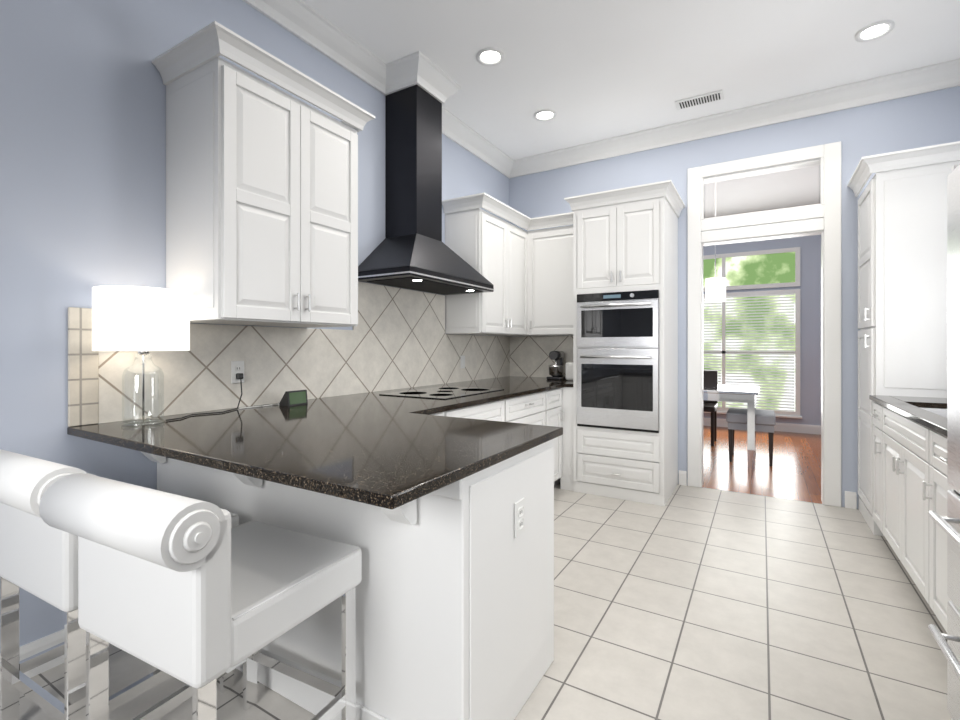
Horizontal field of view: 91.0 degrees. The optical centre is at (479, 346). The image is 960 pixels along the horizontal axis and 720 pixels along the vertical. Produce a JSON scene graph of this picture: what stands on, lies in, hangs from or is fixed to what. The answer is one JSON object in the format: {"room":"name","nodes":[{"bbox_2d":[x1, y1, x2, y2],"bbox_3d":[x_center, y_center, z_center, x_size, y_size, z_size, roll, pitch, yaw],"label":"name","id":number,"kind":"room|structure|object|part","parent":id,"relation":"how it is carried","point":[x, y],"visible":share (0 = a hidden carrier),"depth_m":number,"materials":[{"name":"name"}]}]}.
{"room":"kitchen","nodes":[
{"label":"kitchen","id":0,"kind":"room"},
{"bbox_2d":[0,0,508,645],"bbox_3d":[-1.312,-0.370,2.502,0.120,3.200,6.390,0,0,31],"label":"wall","id":1,"kind":"structure","parent":0,"point":[82,150],"depth_m":1.91,"materials":[{"name":"blue paint"}]},
{"bbox_2d":[20,629,63,677],"bbox_3d":[-2.219,1.167,0.852,0.016,0.125,2.327,0,0,31],"label":"baseboard","id":2,"kind":"structure","parent":1,"relation":"attached to","point":[32,648],"depth_m":1.79,"materials":[{"name":"white paint"}]},
{"bbox_2d":[152,21,374,327],"bbox_3d":[-1.027,-0.700,2.373,0.497,1.170,0.900,0,0,31],"label":"upper cabinet","id":3,"kind":"object","parent":1,"relation":"attached to","point":[261,202],"visible":0.98,"depth_m":2.11,"materials":[{"name":"white paint"}]},
{"bbox_2d":[68,282,511,426],"bbox_3d":[-0.648,-0.064,3.479,0.012,0.756,3.785,0,0,31],"label":"tile backsplash","id":4,"kind":"structure","parent":1,"relation":"attached to","point":[396,338],"depth_m":2.71,"materials":[{"name":"beige tile"}]},
{"bbox_2d":[231,361,243,383],"bbox_3d":[-1.246,0.130,2.442,0.030,0.116,0.072,0,0,31],"label":"outlet","id":5,"kind":"object","parent":4,"relation":"attached to","point":[237,370],"visible":0.96,"depth_m":2.44,"materials":[{"name":"white plastic"}]},
{"bbox_2d":[460,355,464,367],"bbox_3d":[-0.155,0.135,4.287,0.009,0.116,0.072,0,0,31],"label":"light switch","id":6,"kind":"object","parent":4,"relation":"attached to","point":[462,361],"visible":1,"depth_m":4.28,"materials":[{"name":"white plastic"}]},
{"bbox_2d":[242,0,401,95],"bbox_3d":[-1.712,-1.897,1.600,0.120,0.145,4.190,0,0,31],"label":"crown molding","id":7,"kind":"structure","parent":1,"relation":"attached to","point":[307,24],"depth_m":2.93,"materials":[{"name":"white paint"}]},
{"bbox_2d":[358,84,493,294],"bbox_3d":[-0.368,-1.203,3.482,0.490,1.528,1.066,0,0,31],"label":"range hood","id":8,"kind":"object","parent":1,"relation":"attached to","point":[412,251],"visible":0.94,"depth_m":3.35,"materials":[{"name":"black metal"}]},
{"bbox_2d":[442,193,505,335],"bbox_3d":[-0.014,-0.680,4.194,0.367,1.130,0.516,0,0,31],"label":"upper cabinet","id":9,"kind":"object","parent":1,"relation":"attached to","point":[476,235],"depth_m":3.99,"materials":[{"name":"white paint"}]},
{"bbox_2d":[442,112,513,175],"bbox_3d":[-0.088,-1.897,4.317,0.120,0.145,1.540,0,0,31],"label":"crown molding","id":10,"kind":"structure","parent":1,"relation":"attached to","point":[453,128],"depth_m":4.41,"materials":[{"name":"white paint"}]},
{"bbox_2d":[506,205,533,335],"bbox_3d":[0.210,-0.680,4.522,0.416,1.130,0.502,0,0,31],"label":"upper cabinet","id":11,"kind":"object","parent":1,"relation":"attached to","point":[528,274],"depth_m":4.46,"materials":[{"name":"white paint"}]},
{"bbox_2d":[20,483,950,719],"bbox_3d":[0.262,1.260,1.492,3.860,0.060,6.270,0,0,31],"label":"floor","id":12,"kind":"structure","parent":0,"point":[687,602],"depth_m":2.08,"materials":[{"name":"white tile"}]},
{"bbox_2d":[0,449,238,719],"bbox_3d":[-1.218,0.776,1.568,0.544,0.908,0.611,0,0,31],"label":"bar stool","id":13,"kind":"object","parent":12,"relation":"on","point":[38,557],"visible":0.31,"depth_m":1.34,"materials":[{"name":"white leather"}]},
{"bbox_2d":[150,454,241,671],"bbox_3d":[-1.001,0.787,2.253,0.663,0.884,0.680,0,0,31],"label":"base cabinet","id":14,"kind":"object","parent":12,"relation":"on","point":[221,488],"depth_m":1.94,"materials":[{"name":"white paint"}]},
{"bbox_2d":[39,473,361,719],"bbox_3d":[-0.708,0.776,1.287,0.536,0.908,0.587,0,0,27],"label":"bar stool","id":15,"kind":"object","parent":12,"relation":"on","point":[199,598],"visible":1,"depth_m":1.10,"materials":[{"name":"white leather"}]},
{"bbox_2d":[242,475,337,719],"bbox_3d":[-0.551,0.787,1.983,0.613,0.884,0.680,0,0,31],"label":"base cabinet","id":16,"kind":"object","parent":12,"relation":"on","point":[312,644],"depth_m":1.62,"materials":[{"name":"white paint"}]},
{"bbox_2d":[338,439,553,719],"bbox_3d":[-0.126,0.787,1.730,0.602,0.884,0.680,0,0,31],"label":"base cabinet","id":17,"kind":"object","parent":12,"relation":"on","point":[455,603],"depth_m":1.42,"materials":[{"name":"white paint"}]},
{"bbox_2d":[514,498,524,537],"bbox_3d":[0.133,0.565,1.563,0.010,0.116,0.072,0,0,31],"label":"outlet","id":18,"kind":"object","parent":17,"relation":"attached to","point":[519,517],"visible":1,"depth_m":1.55,"materials":[{"name":"white plastic"}]},
{"bbox_2d":[430,387,573,490],"bbox_3d":[0.019,0.787,3.664,0.968,0.885,2.784,0,0,31],"label":"base cabinet","id":19,"kind":"object","parent":12,"relation":"on","point":[554,407],"visible":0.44,"depth_m":3.79,"materials":[{"name":"white paint"}]},
{"bbox_2d":[67,376,572,508],"bbox_3d":[0.066,0.330,3.052,1.677,0.030,3.787,0,0,31],"label":"countertop","id":20,"kind":"structure","parent":19,"relation":"on","point":[383,451],"depth_m":1.61,"materials":[{"name":"black stone"}]},
{"bbox_2d":[92,286,189,426],"bbox_3d":[-1.375,0.033,1.929,0.324,0.565,0.324,0,0,31],"label":"table lamp","id":21,"kind":"object","parent":20,"relation":"on","point":[142,320],"visible":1,"depth_m":1.81,"materials":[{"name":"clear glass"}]},
{"bbox_2d":[166,378,278,420],"bbox_3d":[-1.220,0.237,2.322,0.143,0.155,0.666,0,0,31],"label":"power cord","id":22,"kind":"object","parent":20,"relation":"on","point":[224,411],"depth_m":2.35,"materials":[{"name":"black plastic"}]},
{"bbox_2d":[279,390,307,405],"bbox_3d":[-1.018,0.276,2.580,0.076,0.078,0.125,0,0,31],"label":"smart display","id":23,"kind":"object","parent":20,"relation":"on","point":[294,398],"visible":1,"depth_m":2.54,"materials":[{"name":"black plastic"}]},
{"bbox_2d":[379,386,503,398],"bbox_3d":[-0.242,0.312,3.290,0.530,0.006,0.760,0,0,31],"label":"glass cooktop","id":24,"kind":"object","parent":20,"relation":"in","point":[445,392],"visible":1,"depth_m":3.21,"materials":[{"name":"black"}]},
{"bbox_2d":[547,351,565,379],"bbox_3d":[0.754,0.176,4.615,0.156,0.277,0.211,0,0,31],"label":"stand mixer","id":25,"kind":"object","parent":20,"relation":"on","point":[556,371],"visible":1,"depth_m":4.54,"materials":[{"name":"grey metal"}]},
{"bbox_2d":[565,362,572,380],"bbox_3d":[0.916,0.229,4.497,0.140,0.172,0.240,0,0,31],"label":"toaster","id":26,"kind":"object","parent":20,"relation":"on","point":[568,371],"visible":0.35,"depth_m":4.41,"materials":[{"name":"white plastic"}]},
{"bbox_2d":[564,180,684,505],"bbox_3d":[1.264,-0.015,4.088,0.848,2.490,0.778,0,0,31],"label":"tall cabinet","id":27,"kind":"object","parent":12,"relation":"on","point":[625,343],"visible":1,"depth_m":3.81,"materials":[{"name":"white paint"}]},
{"bbox_2d":[870,402,877,524],"bbox_3d":[2.756,0.788,2.772,0.646,0.884,0.366,0,0,31],"label":"base cabinet","id":28,"kind":"object","parent":12,"relation":"on","point":[875,405],"depth_m":3.00,"materials":[{"name":"white paint"}]},
{"bbox_2d":[847,141,959,535],"bbox_3d":[2.956,-0.005,3.166,0.707,2.470,0.627,0,0,31],"label":"pantry cabinet","id":29,"kind":"object","parent":12,"relation":"on","point":[902,274],"visible":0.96,"depth_m":3.02,"materials":[{"name":"white paint"}]},
{"bbox_2d":[878,404,946,586],"bbox_3d":[2.458,0.788,2.273,0.646,0.884,1.043,0,0,31],"label":"base cabinet","id":30,"kind":"object","parent":12,"relation":"on","point":[911,487],"depth_m":2.48,"materials":[{"name":"white paint"}]},
{"bbox_2d":[869,395,946,436],"bbox_3d":[2.372,0.330,2.145,0.662,0.030,1.837,0,0,31],"label":"countertop","id":31,"kind":"structure","parent":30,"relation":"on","point":[907,407],"depth_m":2.54,"materials":[{"name":"black stone"}]},
{"bbox_2d":[918,423,950,631],"bbox_3d":[2.081,0.788,1.642,0.646,0.884,0.673,0,0,31],"label":"base cabinet","id":32,"kind":"object","parent":12,"relation":"on","point":[933,487],"depth_m":2.00,"materials":[{"name":"white paint"}]},
{"bbox_2d":[928,164,959,719],"bbox_3d":[1.592,0.320,0.988,0.814,1.820,0.930,0,0,31],"label":"refrigerator","id":33,"kind":"object","parent":12,"relation":"on","point":[949,525],"depth_m":1.47,"materials":[{"name":"grey metal"}]},
{"bbox_3d":[1.860,0.320,1.356,0.732,1.820,0.024,0,0,31],"label":"tall fridge side panel","id":34,"kind":"part","parent":33,"relation":"part of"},
{"bbox_2d":[302,0,959,217],"bbox_3d":[1.682,-2.000,2.816,5.200,0.060,10.000,0,0,31],"label":"ceiling","id":35,"kind":"structure","parent":0,"point":[587,71],"depth_m":3.18,"materials":[{"name":"white paint"}]},
{"bbox_2d":[402,51,460,115],"bbox_3d":[-0.326,-1.897,3.387,0.125,0.145,0.510,0,0,31],"label":"crown molding","id":36,"kind":"structure","parent":35,"relation":"attached to","point":[418,69],"depth_m":3.30,"materials":[{"name":"white paint"}]},
{"bbox_2d":[476,47,503,65],"bbox_3d":[0.070,-1.964,3.197,0.190,0.011,0.190,0,0,31],"label":"recessed light","id":37,"kind":"object","parent":35,"relation":"in","point":[490,56],"visible":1,"depth_m":3.19,"materials":[{"name":"white paint"}]},
{"bbox_2d":[534,109,555,121],"bbox_3d":[0.552,-1.964,4.004,0.190,0.011,0.190,0,0,31],"label":"recessed light","id":38,"kind":"object","parent":35,"relation":"in","point":[543,115],"visible":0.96,"depth_m":4.01,"materials":[{"name":"white paint"}]},
{"bbox_2d":[675,90,723,109],"bbox_3d":[1.744,-1.962,3.757,0.340,0.015,0.150,0,0,31],"label":"ceiling vent","id":39,"kind":"object","parent":35,"relation":"in","point":[714,96],"visible":1,"depth_m":3.74,"materials":[{"name":"white metal"}]},
{"bbox_2d":[705,182,725,302],"bbox_3d":[2.650,-1.238,5.313,0.210,1.457,0.210,0,0,31],"label":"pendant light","id":40,"kind":"object","parent":35,"relation":"hanging from","point":[715,288],"visible":0.83,"depth_m":5.24,"materials":[{"name":"white metal"}]},
{"bbox_2d":[855,20,894,41],"bbox_3d":[2.454,-1.964,2.937,0.190,0.011,0.190,0,0,31],"label":"recessed light","id":41,"kind":"object","parent":35,"relation":"in","point":[875,30],"visible":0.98,"depth_m":2.93,"materials":[{"name":"white paint"}]},
{"bbox_2d":[509,86,959,508],"bbox_3d":[1.901,-0.370,4.234,3.620,3.200,0.120,0,0,31],"label":"wall","id":42,"kind":"structure","parent":0,"point":[914,121],"depth_m":3.74,"materials":[{"name":"blue paint"}]},
{"bbox_2d":[512,336,572,376],"bbox_3d":[0.744,0.101,4.847,0.938,0.426,0.009,0,0,31],"label":"tile backsplash","id":43,"kind":"structure","parent":42,"relation":"attached to","point":[530,354],"depth_m":4.93,"materials":[{"name":"beige tile"}]},
{"bbox_2d":[530,221,572,335],"bbox_3d":[0.788,-0.630,4.613,0.621,1.030,0.365,0,0,31],"label":"upper cabinet","id":44,"kind":"object","parent":42,"relation":"attached to","point":[551,249],"depth_m":4.52,"materials":[{"name":"white paint"}]},
{"bbox_2d":[506,59,959,177],"bbox_3d":[1.796,-1.897,4.166,3.510,0.145,0.105,0,0,31],"label":"crown molding","id":45,"kind":"structure","parent":42,"relation":"attached to","point":[944,75],"depth_m":3.87,"materials":[{"name":"white paint"}]},
{"bbox_2d":[704,163,819,216],"bbox_3d":[2.342,-1.295,3.963,0.858,0.338,0.006,0,0,31],"label":"window","id":46,"kind":"structure","parent":42,"relation":"in","point":[763,190],"depth_m":3.95,"materials":[{"name":"glass"}]},
{"bbox_2d":[688,141,840,506],"bbox_3d":[2.346,-0.175,3.969,1.090,2.810,0.160,0,0,31],"label":"door frame","id":47,"kind":"structure","parent":42,"relation":"attached to","point":[827,227],"depth_m":3.81,"materials":[{"name":"white paint"}]},
{"bbox_2d":[958,58,959,79],"bbox_3d":[1.801,-1.897,0.642,0.105,0.145,6.150,0,0,31],"label":"crown molding","id":48,"kind":"structure","parent":42,"relation":"attached to","point":[959,58],"depth_m":3.25,"materials":[{"name":"white paint"}]},
{"bbox_2d":[703,235,820,425],"bbox_3d":[4.216,-0.370,7.056,5.200,3.200,0.120,0,0,31],"label":"wall","id":49,"kind":"structure","parent":0,"point":[809,287],"depth_m":6.72,"materials":[{"name":"blue paint"}]},
{"bbox_2d":[703,247,801,418],"bbox_3d":[3.734,-0.205,7.234,1.990,2.450,0.070,0,0,31],"label":"dining window","id":50,"kind":"structure","parent":49,"relation":"in","point":[751,338],"depth_m":7.01,"materials":[{"name":"clear glass"}]},
{"bbox_2d":[703,417,820,434],"bbox_3d":[4.181,1.167,6.998,5.200,0.125,0.016,0,0,31],"label":"baseboard","id":51,"kind":"structure","parent":49,"relation":"attached to","point":[783,427],"depth_m":6.82,"materials":[{"name":"white paint"}]},
{"bbox_2d":[702,426,822,503],"bbox_3d":[3.291,1.260,5.507,5.200,0.060,3.730,0,0,31],"label":"floor","id":52,"kind":"structure","parent":0,"point":[793,472],"depth_m":4.86,"materials":[{"name":"brown wood"}]},
{"bbox_2d":[703,370,717,445],"bbox_3d":[2.829,0.770,6.138,0.440,0.920,0.440,0,0,31],"label":"dining chair","id":53,"kind":"object","parent":52,"relation":"on","point":[710,377],"visible":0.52,"depth_m":6.18,"materials":[{"name":"black wood"}]},
{"bbox_2d":[703,384,758,468],"bbox_3d":[2.340,0.843,5.504,1.570,0.775,0.870,0,0,31],"label":"dining table","id":54,"kind":"object","parent":52,"relation":"on","point":[735,393],"visible":0.35,"depth_m":4.84,"materials":[{"name":"white wood"}]},
{"bbox_2d":[726,408,775,465],"bbox_3d":[2.946,0.965,5.136,0.450,0.530,0.460,0,0,31],"label":"bench","id":55,"kind":"object","parent":52,"relation":"on","point":[736,419],"visible":0.94,"depth_m":4.98,"materials":[{"name":"grey fabric"}]}
]}

